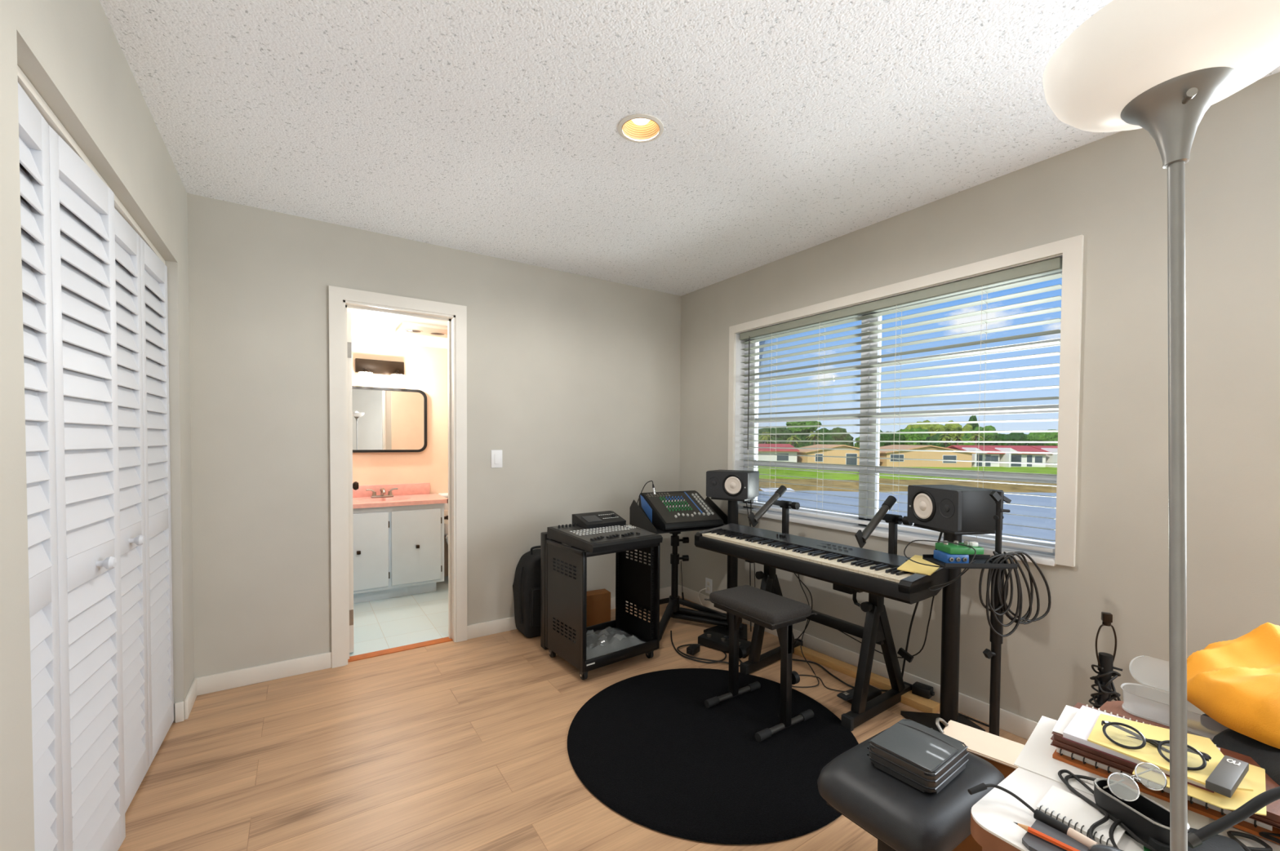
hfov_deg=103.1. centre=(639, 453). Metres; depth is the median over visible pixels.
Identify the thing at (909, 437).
leafy tree
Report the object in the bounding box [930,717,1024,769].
manila folder
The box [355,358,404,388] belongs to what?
vanity light
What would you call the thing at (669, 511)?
mixer
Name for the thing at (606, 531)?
mixer
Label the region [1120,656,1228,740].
plastic tub
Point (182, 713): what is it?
baseboard
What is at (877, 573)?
piano
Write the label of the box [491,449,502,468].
light switch
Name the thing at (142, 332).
door
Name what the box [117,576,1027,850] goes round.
floor
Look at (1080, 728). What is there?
notebook
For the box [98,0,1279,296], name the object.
ceiling
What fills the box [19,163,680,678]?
wall
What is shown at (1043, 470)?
ground
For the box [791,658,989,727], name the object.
power cable
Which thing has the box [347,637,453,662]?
threshold
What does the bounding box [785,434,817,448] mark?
leafy tree
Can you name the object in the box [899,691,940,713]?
wood offcut
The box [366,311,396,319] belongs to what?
bathroom ceiling light
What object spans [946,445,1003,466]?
house
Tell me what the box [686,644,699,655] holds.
power adapter
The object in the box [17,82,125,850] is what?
door
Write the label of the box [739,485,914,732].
keyboard stand
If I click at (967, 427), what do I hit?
tree
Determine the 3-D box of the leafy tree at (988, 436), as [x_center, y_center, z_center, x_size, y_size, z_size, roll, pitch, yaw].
[70.540,-1.857,106.809,8.139,7.730,7.169,0,1,0]
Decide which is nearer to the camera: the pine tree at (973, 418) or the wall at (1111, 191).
the wall at (1111, 191)
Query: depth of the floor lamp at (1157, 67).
0.54 m
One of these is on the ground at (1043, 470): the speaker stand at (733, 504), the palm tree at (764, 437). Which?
the palm tree at (764, 437)
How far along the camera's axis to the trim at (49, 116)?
1.27 m
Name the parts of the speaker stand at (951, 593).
plate, plate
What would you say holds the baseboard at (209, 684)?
attached to the wall at (575, 378)
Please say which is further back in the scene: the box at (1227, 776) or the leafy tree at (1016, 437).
the leafy tree at (1016, 437)
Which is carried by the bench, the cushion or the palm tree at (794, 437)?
the cushion
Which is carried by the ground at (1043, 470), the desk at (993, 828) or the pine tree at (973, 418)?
the pine tree at (973, 418)
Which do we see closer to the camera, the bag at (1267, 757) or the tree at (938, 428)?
the bag at (1267, 757)
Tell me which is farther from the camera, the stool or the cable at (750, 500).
the cable at (750, 500)
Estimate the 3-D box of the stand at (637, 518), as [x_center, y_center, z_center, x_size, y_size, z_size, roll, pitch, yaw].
[0.217,0.749,3.572,0.712,0.856,0.672,-1,2,-34]
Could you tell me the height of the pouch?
0.020 m
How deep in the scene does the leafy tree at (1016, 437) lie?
106.84 m
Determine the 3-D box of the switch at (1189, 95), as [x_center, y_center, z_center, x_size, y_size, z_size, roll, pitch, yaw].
[0.562,-0.364,0.521,0.008,0.009,0.021,1,2,31]
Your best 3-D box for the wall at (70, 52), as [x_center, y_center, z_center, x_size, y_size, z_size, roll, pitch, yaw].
[-0.946,0.025,0.526,0.110,2.440,4.600,-1,2,-34]
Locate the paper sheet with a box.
[1013,715,1208,830]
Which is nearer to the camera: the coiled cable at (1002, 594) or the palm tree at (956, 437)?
the coiled cable at (1002, 594)
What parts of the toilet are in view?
tank lid, tank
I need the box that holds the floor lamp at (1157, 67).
[1042,0,1279,850]
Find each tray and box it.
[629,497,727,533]
[922,554,1017,570]
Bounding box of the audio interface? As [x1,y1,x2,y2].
[933,550,968,563]
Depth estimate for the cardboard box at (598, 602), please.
3.45 m
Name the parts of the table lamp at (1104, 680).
cord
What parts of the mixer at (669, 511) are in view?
panel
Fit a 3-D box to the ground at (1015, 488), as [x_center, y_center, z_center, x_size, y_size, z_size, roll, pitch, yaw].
[34.930,3.743,56.131,96.948,1.199,69.494,-1,2,-34]
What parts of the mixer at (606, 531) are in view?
panel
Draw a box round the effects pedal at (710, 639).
[697,631,751,657]
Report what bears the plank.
on the floor
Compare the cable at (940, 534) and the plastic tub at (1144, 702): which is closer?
the plastic tub at (1144, 702)
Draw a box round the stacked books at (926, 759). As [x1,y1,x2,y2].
[866,719,968,794]
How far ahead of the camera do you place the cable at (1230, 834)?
0.69 m
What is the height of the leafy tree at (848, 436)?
6.763 m
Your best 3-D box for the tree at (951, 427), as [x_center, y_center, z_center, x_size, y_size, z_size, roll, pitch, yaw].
[75.988,-3.159,123.748,3.894,9.601,4.379,0,1,0]
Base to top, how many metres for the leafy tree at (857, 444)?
5.838 m
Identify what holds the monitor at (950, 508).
on the speaker stand at (951, 593)
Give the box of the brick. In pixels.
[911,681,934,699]
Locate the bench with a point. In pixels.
(771, 611)
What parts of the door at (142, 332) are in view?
knob, panel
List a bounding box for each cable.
[670,631,742,666]
[745,501,755,587]
[749,500,751,631]
[791,574,844,692]
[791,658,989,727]
[792,573,812,644]
[840,595,934,658]
[901,532,942,677]
[903,540,976,591]
[967,783,1098,848]
[978,551,1051,637]
[1057,769,1121,849]
[1064,774,1156,850]
[1226,831,1279,850]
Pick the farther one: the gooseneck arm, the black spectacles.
the black spectacles
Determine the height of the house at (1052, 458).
3.730 m
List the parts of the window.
pane, pane, sash rail, sash rail, sash rail, sash rail, sash rail, sash rail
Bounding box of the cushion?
[709,585,811,626]
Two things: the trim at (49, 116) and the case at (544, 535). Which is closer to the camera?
the trim at (49, 116)
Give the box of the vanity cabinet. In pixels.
[352,503,444,604]
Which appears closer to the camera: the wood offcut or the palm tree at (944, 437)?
the wood offcut
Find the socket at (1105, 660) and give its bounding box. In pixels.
[1097,652,1122,683]
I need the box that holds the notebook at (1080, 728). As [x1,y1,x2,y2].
[1062,704,1220,793]
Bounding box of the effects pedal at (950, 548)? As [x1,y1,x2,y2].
[935,540,983,555]
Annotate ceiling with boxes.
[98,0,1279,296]
[346,309,447,349]
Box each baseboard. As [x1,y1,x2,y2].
[174,679,196,723]
[194,586,671,696]
[678,585,1037,740]
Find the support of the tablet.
on the desk at (993, 828)
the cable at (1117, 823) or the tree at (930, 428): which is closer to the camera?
the cable at (1117, 823)
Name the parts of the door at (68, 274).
panel, panel, knob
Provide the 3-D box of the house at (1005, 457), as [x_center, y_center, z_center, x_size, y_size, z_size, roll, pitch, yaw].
[67.298,0.500,92.977,8.000,3.730,11.100,0,1,0]
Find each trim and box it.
[17,65,164,264]
[328,285,466,668]
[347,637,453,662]
[727,234,1084,567]
[737,507,1056,566]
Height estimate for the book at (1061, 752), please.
0.014 m
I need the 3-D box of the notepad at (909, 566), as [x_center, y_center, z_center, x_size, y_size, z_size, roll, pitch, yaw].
[1.231,0.487,2.216,0.224,0.031,0.130,-1,2,-44]
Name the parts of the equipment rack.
corner post, panel, corner post, rack rail, frame, frame, corner post, rack rail, panel, rack rail, corner post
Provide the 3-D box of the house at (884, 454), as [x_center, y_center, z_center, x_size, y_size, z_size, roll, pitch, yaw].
[48.998,0.409,92.028,15.200,3.730,12.800,0,1,0]
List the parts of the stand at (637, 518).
leg, leg, clamp knob, clamp knob, leg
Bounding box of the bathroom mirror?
[351,386,426,453]
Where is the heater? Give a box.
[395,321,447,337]
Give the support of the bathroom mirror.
attached to the wall at (425, 368)
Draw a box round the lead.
[697,588,706,605]
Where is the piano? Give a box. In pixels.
[694,523,948,604]
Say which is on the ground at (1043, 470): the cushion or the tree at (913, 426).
the tree at (913, 426)
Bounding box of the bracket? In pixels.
[832,583,860,607]
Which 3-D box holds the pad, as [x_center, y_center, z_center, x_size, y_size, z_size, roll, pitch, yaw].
[0.853,0.485,0.771,0.179,0.002,0.127,-1,2,-37]
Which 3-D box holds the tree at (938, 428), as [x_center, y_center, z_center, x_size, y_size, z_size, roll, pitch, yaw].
[72.432,-3.006,123.647,4.421,9.257,3.811,0,1,0]
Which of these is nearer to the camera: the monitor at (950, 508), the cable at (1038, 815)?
the cable at (1038, 815)
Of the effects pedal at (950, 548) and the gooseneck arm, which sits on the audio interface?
the effects pedal at (950, 548)
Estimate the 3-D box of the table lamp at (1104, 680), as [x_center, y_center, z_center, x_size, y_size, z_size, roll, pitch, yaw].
[1.655,0.900,1.812,0.170,0.663,0.170,-1,2,-34]
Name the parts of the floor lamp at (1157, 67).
lamp shade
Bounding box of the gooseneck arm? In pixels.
[1187,786,1279,848]
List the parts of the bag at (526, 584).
grab handle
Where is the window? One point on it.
(875, 428)
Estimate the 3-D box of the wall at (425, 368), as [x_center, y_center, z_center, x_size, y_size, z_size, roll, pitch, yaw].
[-2.251,-0.004,4.431,1.840,2.300,0.100,-1,2,-34]
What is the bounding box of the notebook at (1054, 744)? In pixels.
[1050,706,1279,829]
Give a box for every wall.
[0,0,194,850]
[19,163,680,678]
[351,339,448,576]
[678,71,1279,723]
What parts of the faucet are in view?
handle, spout, handle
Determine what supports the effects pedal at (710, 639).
on the floor
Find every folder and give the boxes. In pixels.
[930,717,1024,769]
[1052,749,1279,844]
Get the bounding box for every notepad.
[897,555,939,575]
[1035,786,1124,847]
[1087,714,1253,791]
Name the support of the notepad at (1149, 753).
on the notebook at (1080, 728)
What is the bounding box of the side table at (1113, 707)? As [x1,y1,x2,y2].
[1099,701,1212,741]
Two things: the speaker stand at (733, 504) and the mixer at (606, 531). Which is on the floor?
the speaker stand at (733, 504)
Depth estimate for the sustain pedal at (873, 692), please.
2.47 m
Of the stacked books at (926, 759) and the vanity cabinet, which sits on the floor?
the vanity cabinet
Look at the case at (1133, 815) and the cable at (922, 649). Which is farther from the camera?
the cable at (922, 649)
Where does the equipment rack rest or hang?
on the floor
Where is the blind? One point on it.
(1053, 265)
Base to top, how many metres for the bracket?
0.112 m
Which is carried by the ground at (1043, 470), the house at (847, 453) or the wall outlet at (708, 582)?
the house at (847, 453)
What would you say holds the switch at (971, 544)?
attached to the effects pedal at (950, 548)
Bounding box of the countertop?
[352,483,448,509]
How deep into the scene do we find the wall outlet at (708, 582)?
3.86 m
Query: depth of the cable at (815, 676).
2.74 m
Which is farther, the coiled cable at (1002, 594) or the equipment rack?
the equipment rack
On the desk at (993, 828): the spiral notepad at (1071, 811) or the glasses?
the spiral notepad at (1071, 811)
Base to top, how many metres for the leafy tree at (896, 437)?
6.634 m
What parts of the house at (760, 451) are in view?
pane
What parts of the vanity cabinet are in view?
door, door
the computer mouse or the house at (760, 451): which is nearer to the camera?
the computer mouse
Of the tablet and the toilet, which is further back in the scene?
the toilet
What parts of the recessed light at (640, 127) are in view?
bulb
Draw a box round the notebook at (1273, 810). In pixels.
[1051,702,1279,825]
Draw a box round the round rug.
[567,668,858,844]
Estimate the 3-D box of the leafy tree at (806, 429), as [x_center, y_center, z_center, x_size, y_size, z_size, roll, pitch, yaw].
[35.875,-3.048,112.106,7.375,9.431,6.710,0,1,0]
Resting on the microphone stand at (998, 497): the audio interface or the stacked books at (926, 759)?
the audio interface
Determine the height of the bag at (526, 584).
0.572 m
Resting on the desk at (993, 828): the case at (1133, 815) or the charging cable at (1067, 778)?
the case at (1133, 815)
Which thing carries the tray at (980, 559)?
on the microphone stand at (998, 497)
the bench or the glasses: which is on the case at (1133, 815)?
the glasses
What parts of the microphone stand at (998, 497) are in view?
rod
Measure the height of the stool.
0.467 m
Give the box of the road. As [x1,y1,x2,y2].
[757,490,1056,542]
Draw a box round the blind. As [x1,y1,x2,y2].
[738,257,1062,553]
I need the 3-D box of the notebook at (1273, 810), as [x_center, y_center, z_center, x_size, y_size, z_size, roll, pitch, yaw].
[0.863,0.491,0.818,0.170,0.013,0.280,-1,2,-38]
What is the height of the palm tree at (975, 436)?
6.604 m
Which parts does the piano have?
plate, control panel, plate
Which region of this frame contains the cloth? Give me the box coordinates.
[1186,622,1279,749]
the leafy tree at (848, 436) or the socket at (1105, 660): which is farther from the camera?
the leafy tree at (848, 436)
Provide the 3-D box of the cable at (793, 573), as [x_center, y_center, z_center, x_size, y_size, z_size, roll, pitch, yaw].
[0.886,0.870,2.940,0.238,0.624,0.064,1,2,38]
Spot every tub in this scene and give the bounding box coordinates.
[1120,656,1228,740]
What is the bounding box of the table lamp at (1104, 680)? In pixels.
[1088,612,1122,709]
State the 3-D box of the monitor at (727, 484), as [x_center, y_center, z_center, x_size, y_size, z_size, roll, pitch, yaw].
[0.614,0.204,3.363,0.285,0.170,0.241,1,2,32]
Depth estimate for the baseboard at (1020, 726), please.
2.58 m
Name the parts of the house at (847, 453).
pane, pane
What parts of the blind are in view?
ladder cord, ladder cord, ladder cord, ladder cord, rail, ladder cord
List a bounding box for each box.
[586,589,610,627]
[952,751,1015,850]
[1205,755,1248,798]
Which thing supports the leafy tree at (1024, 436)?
on the ground at (1043, 470)
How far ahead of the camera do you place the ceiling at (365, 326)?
3.94 m
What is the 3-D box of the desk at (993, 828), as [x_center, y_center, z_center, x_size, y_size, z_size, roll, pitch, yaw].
[0.799,0.894,0.623,0.407,0.720,0.581,-1,2,-34]
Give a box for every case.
[540,532,584,649]
[1093,777,1190,845]
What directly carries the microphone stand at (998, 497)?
on the floor
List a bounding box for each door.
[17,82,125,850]
[91,208,173,813]
[346,311,359,653]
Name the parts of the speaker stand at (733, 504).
plate, plate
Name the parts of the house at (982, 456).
pane, pane, pane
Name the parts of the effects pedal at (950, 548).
knob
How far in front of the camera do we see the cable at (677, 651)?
2.94 m
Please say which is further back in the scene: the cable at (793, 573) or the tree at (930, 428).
the tree at (930, 428)
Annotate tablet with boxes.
[1022,820,1088,850]
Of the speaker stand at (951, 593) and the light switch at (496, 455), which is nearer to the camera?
the speaker stand at (951, 593)
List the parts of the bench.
leg, height knob, leg, height knob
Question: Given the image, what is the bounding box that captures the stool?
[817,728,1004,850]
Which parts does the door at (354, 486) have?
knob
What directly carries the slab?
on the ground at (1015, 488)
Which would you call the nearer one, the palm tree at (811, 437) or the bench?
the bench
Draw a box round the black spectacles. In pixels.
[1101,720,1211,771]
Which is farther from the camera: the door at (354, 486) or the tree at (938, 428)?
the tree at (938, 428)
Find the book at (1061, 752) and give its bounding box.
[1056,747,1272,831]
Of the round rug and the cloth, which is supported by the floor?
the round rug
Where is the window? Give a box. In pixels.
[742,271,1062,555]
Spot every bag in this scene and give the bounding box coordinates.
[512,546,540,638]
[1212,728,1279,786]
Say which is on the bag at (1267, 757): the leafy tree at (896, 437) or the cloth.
the cloth
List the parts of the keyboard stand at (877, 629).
clamp knob, leg, tier arm, leg, hinge knob, support arm, leg, clamp knob, tier arm, leg, lever, hinge knob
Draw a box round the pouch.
[1146,817,1244,850]
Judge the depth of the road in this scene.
40.55 m
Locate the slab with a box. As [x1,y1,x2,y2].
[759,488,795,492]
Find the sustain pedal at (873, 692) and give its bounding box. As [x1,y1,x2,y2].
[836,684,881,703]
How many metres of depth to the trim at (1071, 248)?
2.05 m
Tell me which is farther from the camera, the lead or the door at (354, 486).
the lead
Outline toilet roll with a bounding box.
[444,510,448,524]
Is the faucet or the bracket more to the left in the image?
the faucet
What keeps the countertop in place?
on the vanity cabinet
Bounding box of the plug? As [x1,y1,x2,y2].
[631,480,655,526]
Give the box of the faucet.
[365,488,397,497]
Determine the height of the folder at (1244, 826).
0.006 m
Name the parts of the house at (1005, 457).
pane, pane, pane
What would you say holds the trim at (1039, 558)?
attached to the wall at (1111, 191)
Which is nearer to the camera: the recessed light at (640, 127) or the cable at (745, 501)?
the recessed light at (640, 127)
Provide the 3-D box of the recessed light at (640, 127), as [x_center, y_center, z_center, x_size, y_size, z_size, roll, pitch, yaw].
[0.003,-1.272,1.911,0.173,0.114,0.173,-1,2,-34]
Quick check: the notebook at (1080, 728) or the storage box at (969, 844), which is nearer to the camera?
the notebook at (1080, 728)
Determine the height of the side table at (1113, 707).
0.700 m
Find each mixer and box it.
[546,511,662,553]
[638,490,724,531]
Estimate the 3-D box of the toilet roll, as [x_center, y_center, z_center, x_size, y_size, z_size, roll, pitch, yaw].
[-1.675,0.550,4.386,0.112,0.110,0.132,-1,2,-34]
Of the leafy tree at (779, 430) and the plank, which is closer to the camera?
the plank
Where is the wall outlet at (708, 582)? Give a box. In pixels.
[705,577,711,594]
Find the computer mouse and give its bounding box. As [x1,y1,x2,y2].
[1087,844,1123,850]
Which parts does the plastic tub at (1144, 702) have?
lid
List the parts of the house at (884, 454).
pane, pane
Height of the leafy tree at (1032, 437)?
6.983 m
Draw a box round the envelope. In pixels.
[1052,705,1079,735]
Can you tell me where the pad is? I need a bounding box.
[1132,764,1266,816]
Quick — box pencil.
[1013,822,1079,850]
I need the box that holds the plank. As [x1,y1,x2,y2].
[793,645,911,692]
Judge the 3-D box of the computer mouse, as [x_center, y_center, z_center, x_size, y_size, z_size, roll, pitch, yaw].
[0.608,0.513,0.627,0.048,0.026,0.090,0,1,-26]
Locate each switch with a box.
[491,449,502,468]
[968,542,977,546]
[1182,87,1198,104]
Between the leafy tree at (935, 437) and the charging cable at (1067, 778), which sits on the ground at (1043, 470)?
the leafy tree at (935, 437)
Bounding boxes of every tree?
[757,435,764,444]
[758,426,791,444]
[758,431,773,444]
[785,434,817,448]
[786,421,822,435]
[786,435,801,446]
[806,431,821,444]
[815,427,853,446]
[846,434,853,440]
[853,436,859,448]
[880,430,893,446]
[888,433,906,444]
[893,427,930,445]
[905,424,920,430]
[916,420,934,434]
[920,433,955,447]
[928,424,947,436]
[937,434,954,448]
[944,420,962,443]
[950,433,966,445]
[954,425,998,445]
[960,424,973,437]
[966,415,978,430]
[967,430,983,445]
[995,433,1026,445]
[1009,432,1028,445]
[1026,429,1057,445]
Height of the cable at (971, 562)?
0.200 m
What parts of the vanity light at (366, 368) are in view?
arm, lamp shade, lamp shade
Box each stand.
[629,497,727,640]
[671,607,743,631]
[703,497,755,640]
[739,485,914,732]
[900,523,995,733]
[922,491,1017,736]
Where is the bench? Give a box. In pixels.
[704,585,817,742]
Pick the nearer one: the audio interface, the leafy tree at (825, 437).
the audio interface
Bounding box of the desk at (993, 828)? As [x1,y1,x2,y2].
[970,767,1279,850]
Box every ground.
[757,466,1057,480]
[759,478,1056,493]
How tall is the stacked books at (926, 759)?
0.057 m
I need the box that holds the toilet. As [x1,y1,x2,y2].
[438,493,448,544]
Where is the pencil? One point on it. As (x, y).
(1027, 828)
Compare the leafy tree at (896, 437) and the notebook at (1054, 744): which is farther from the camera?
the leafy tree at (896, 437)
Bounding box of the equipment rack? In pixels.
[545,539,660,680]
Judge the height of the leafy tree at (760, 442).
6.724 m
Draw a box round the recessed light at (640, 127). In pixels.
[617,113,663,142]
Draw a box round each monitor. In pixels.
[706,470,759,499]
[906,484,1003,532]
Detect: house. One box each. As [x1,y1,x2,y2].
[757,444,799,462]
[796,444,880,465]
[879,444,976,467]
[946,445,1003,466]
[985,445,1050,467]
[1028,445,1057,467]

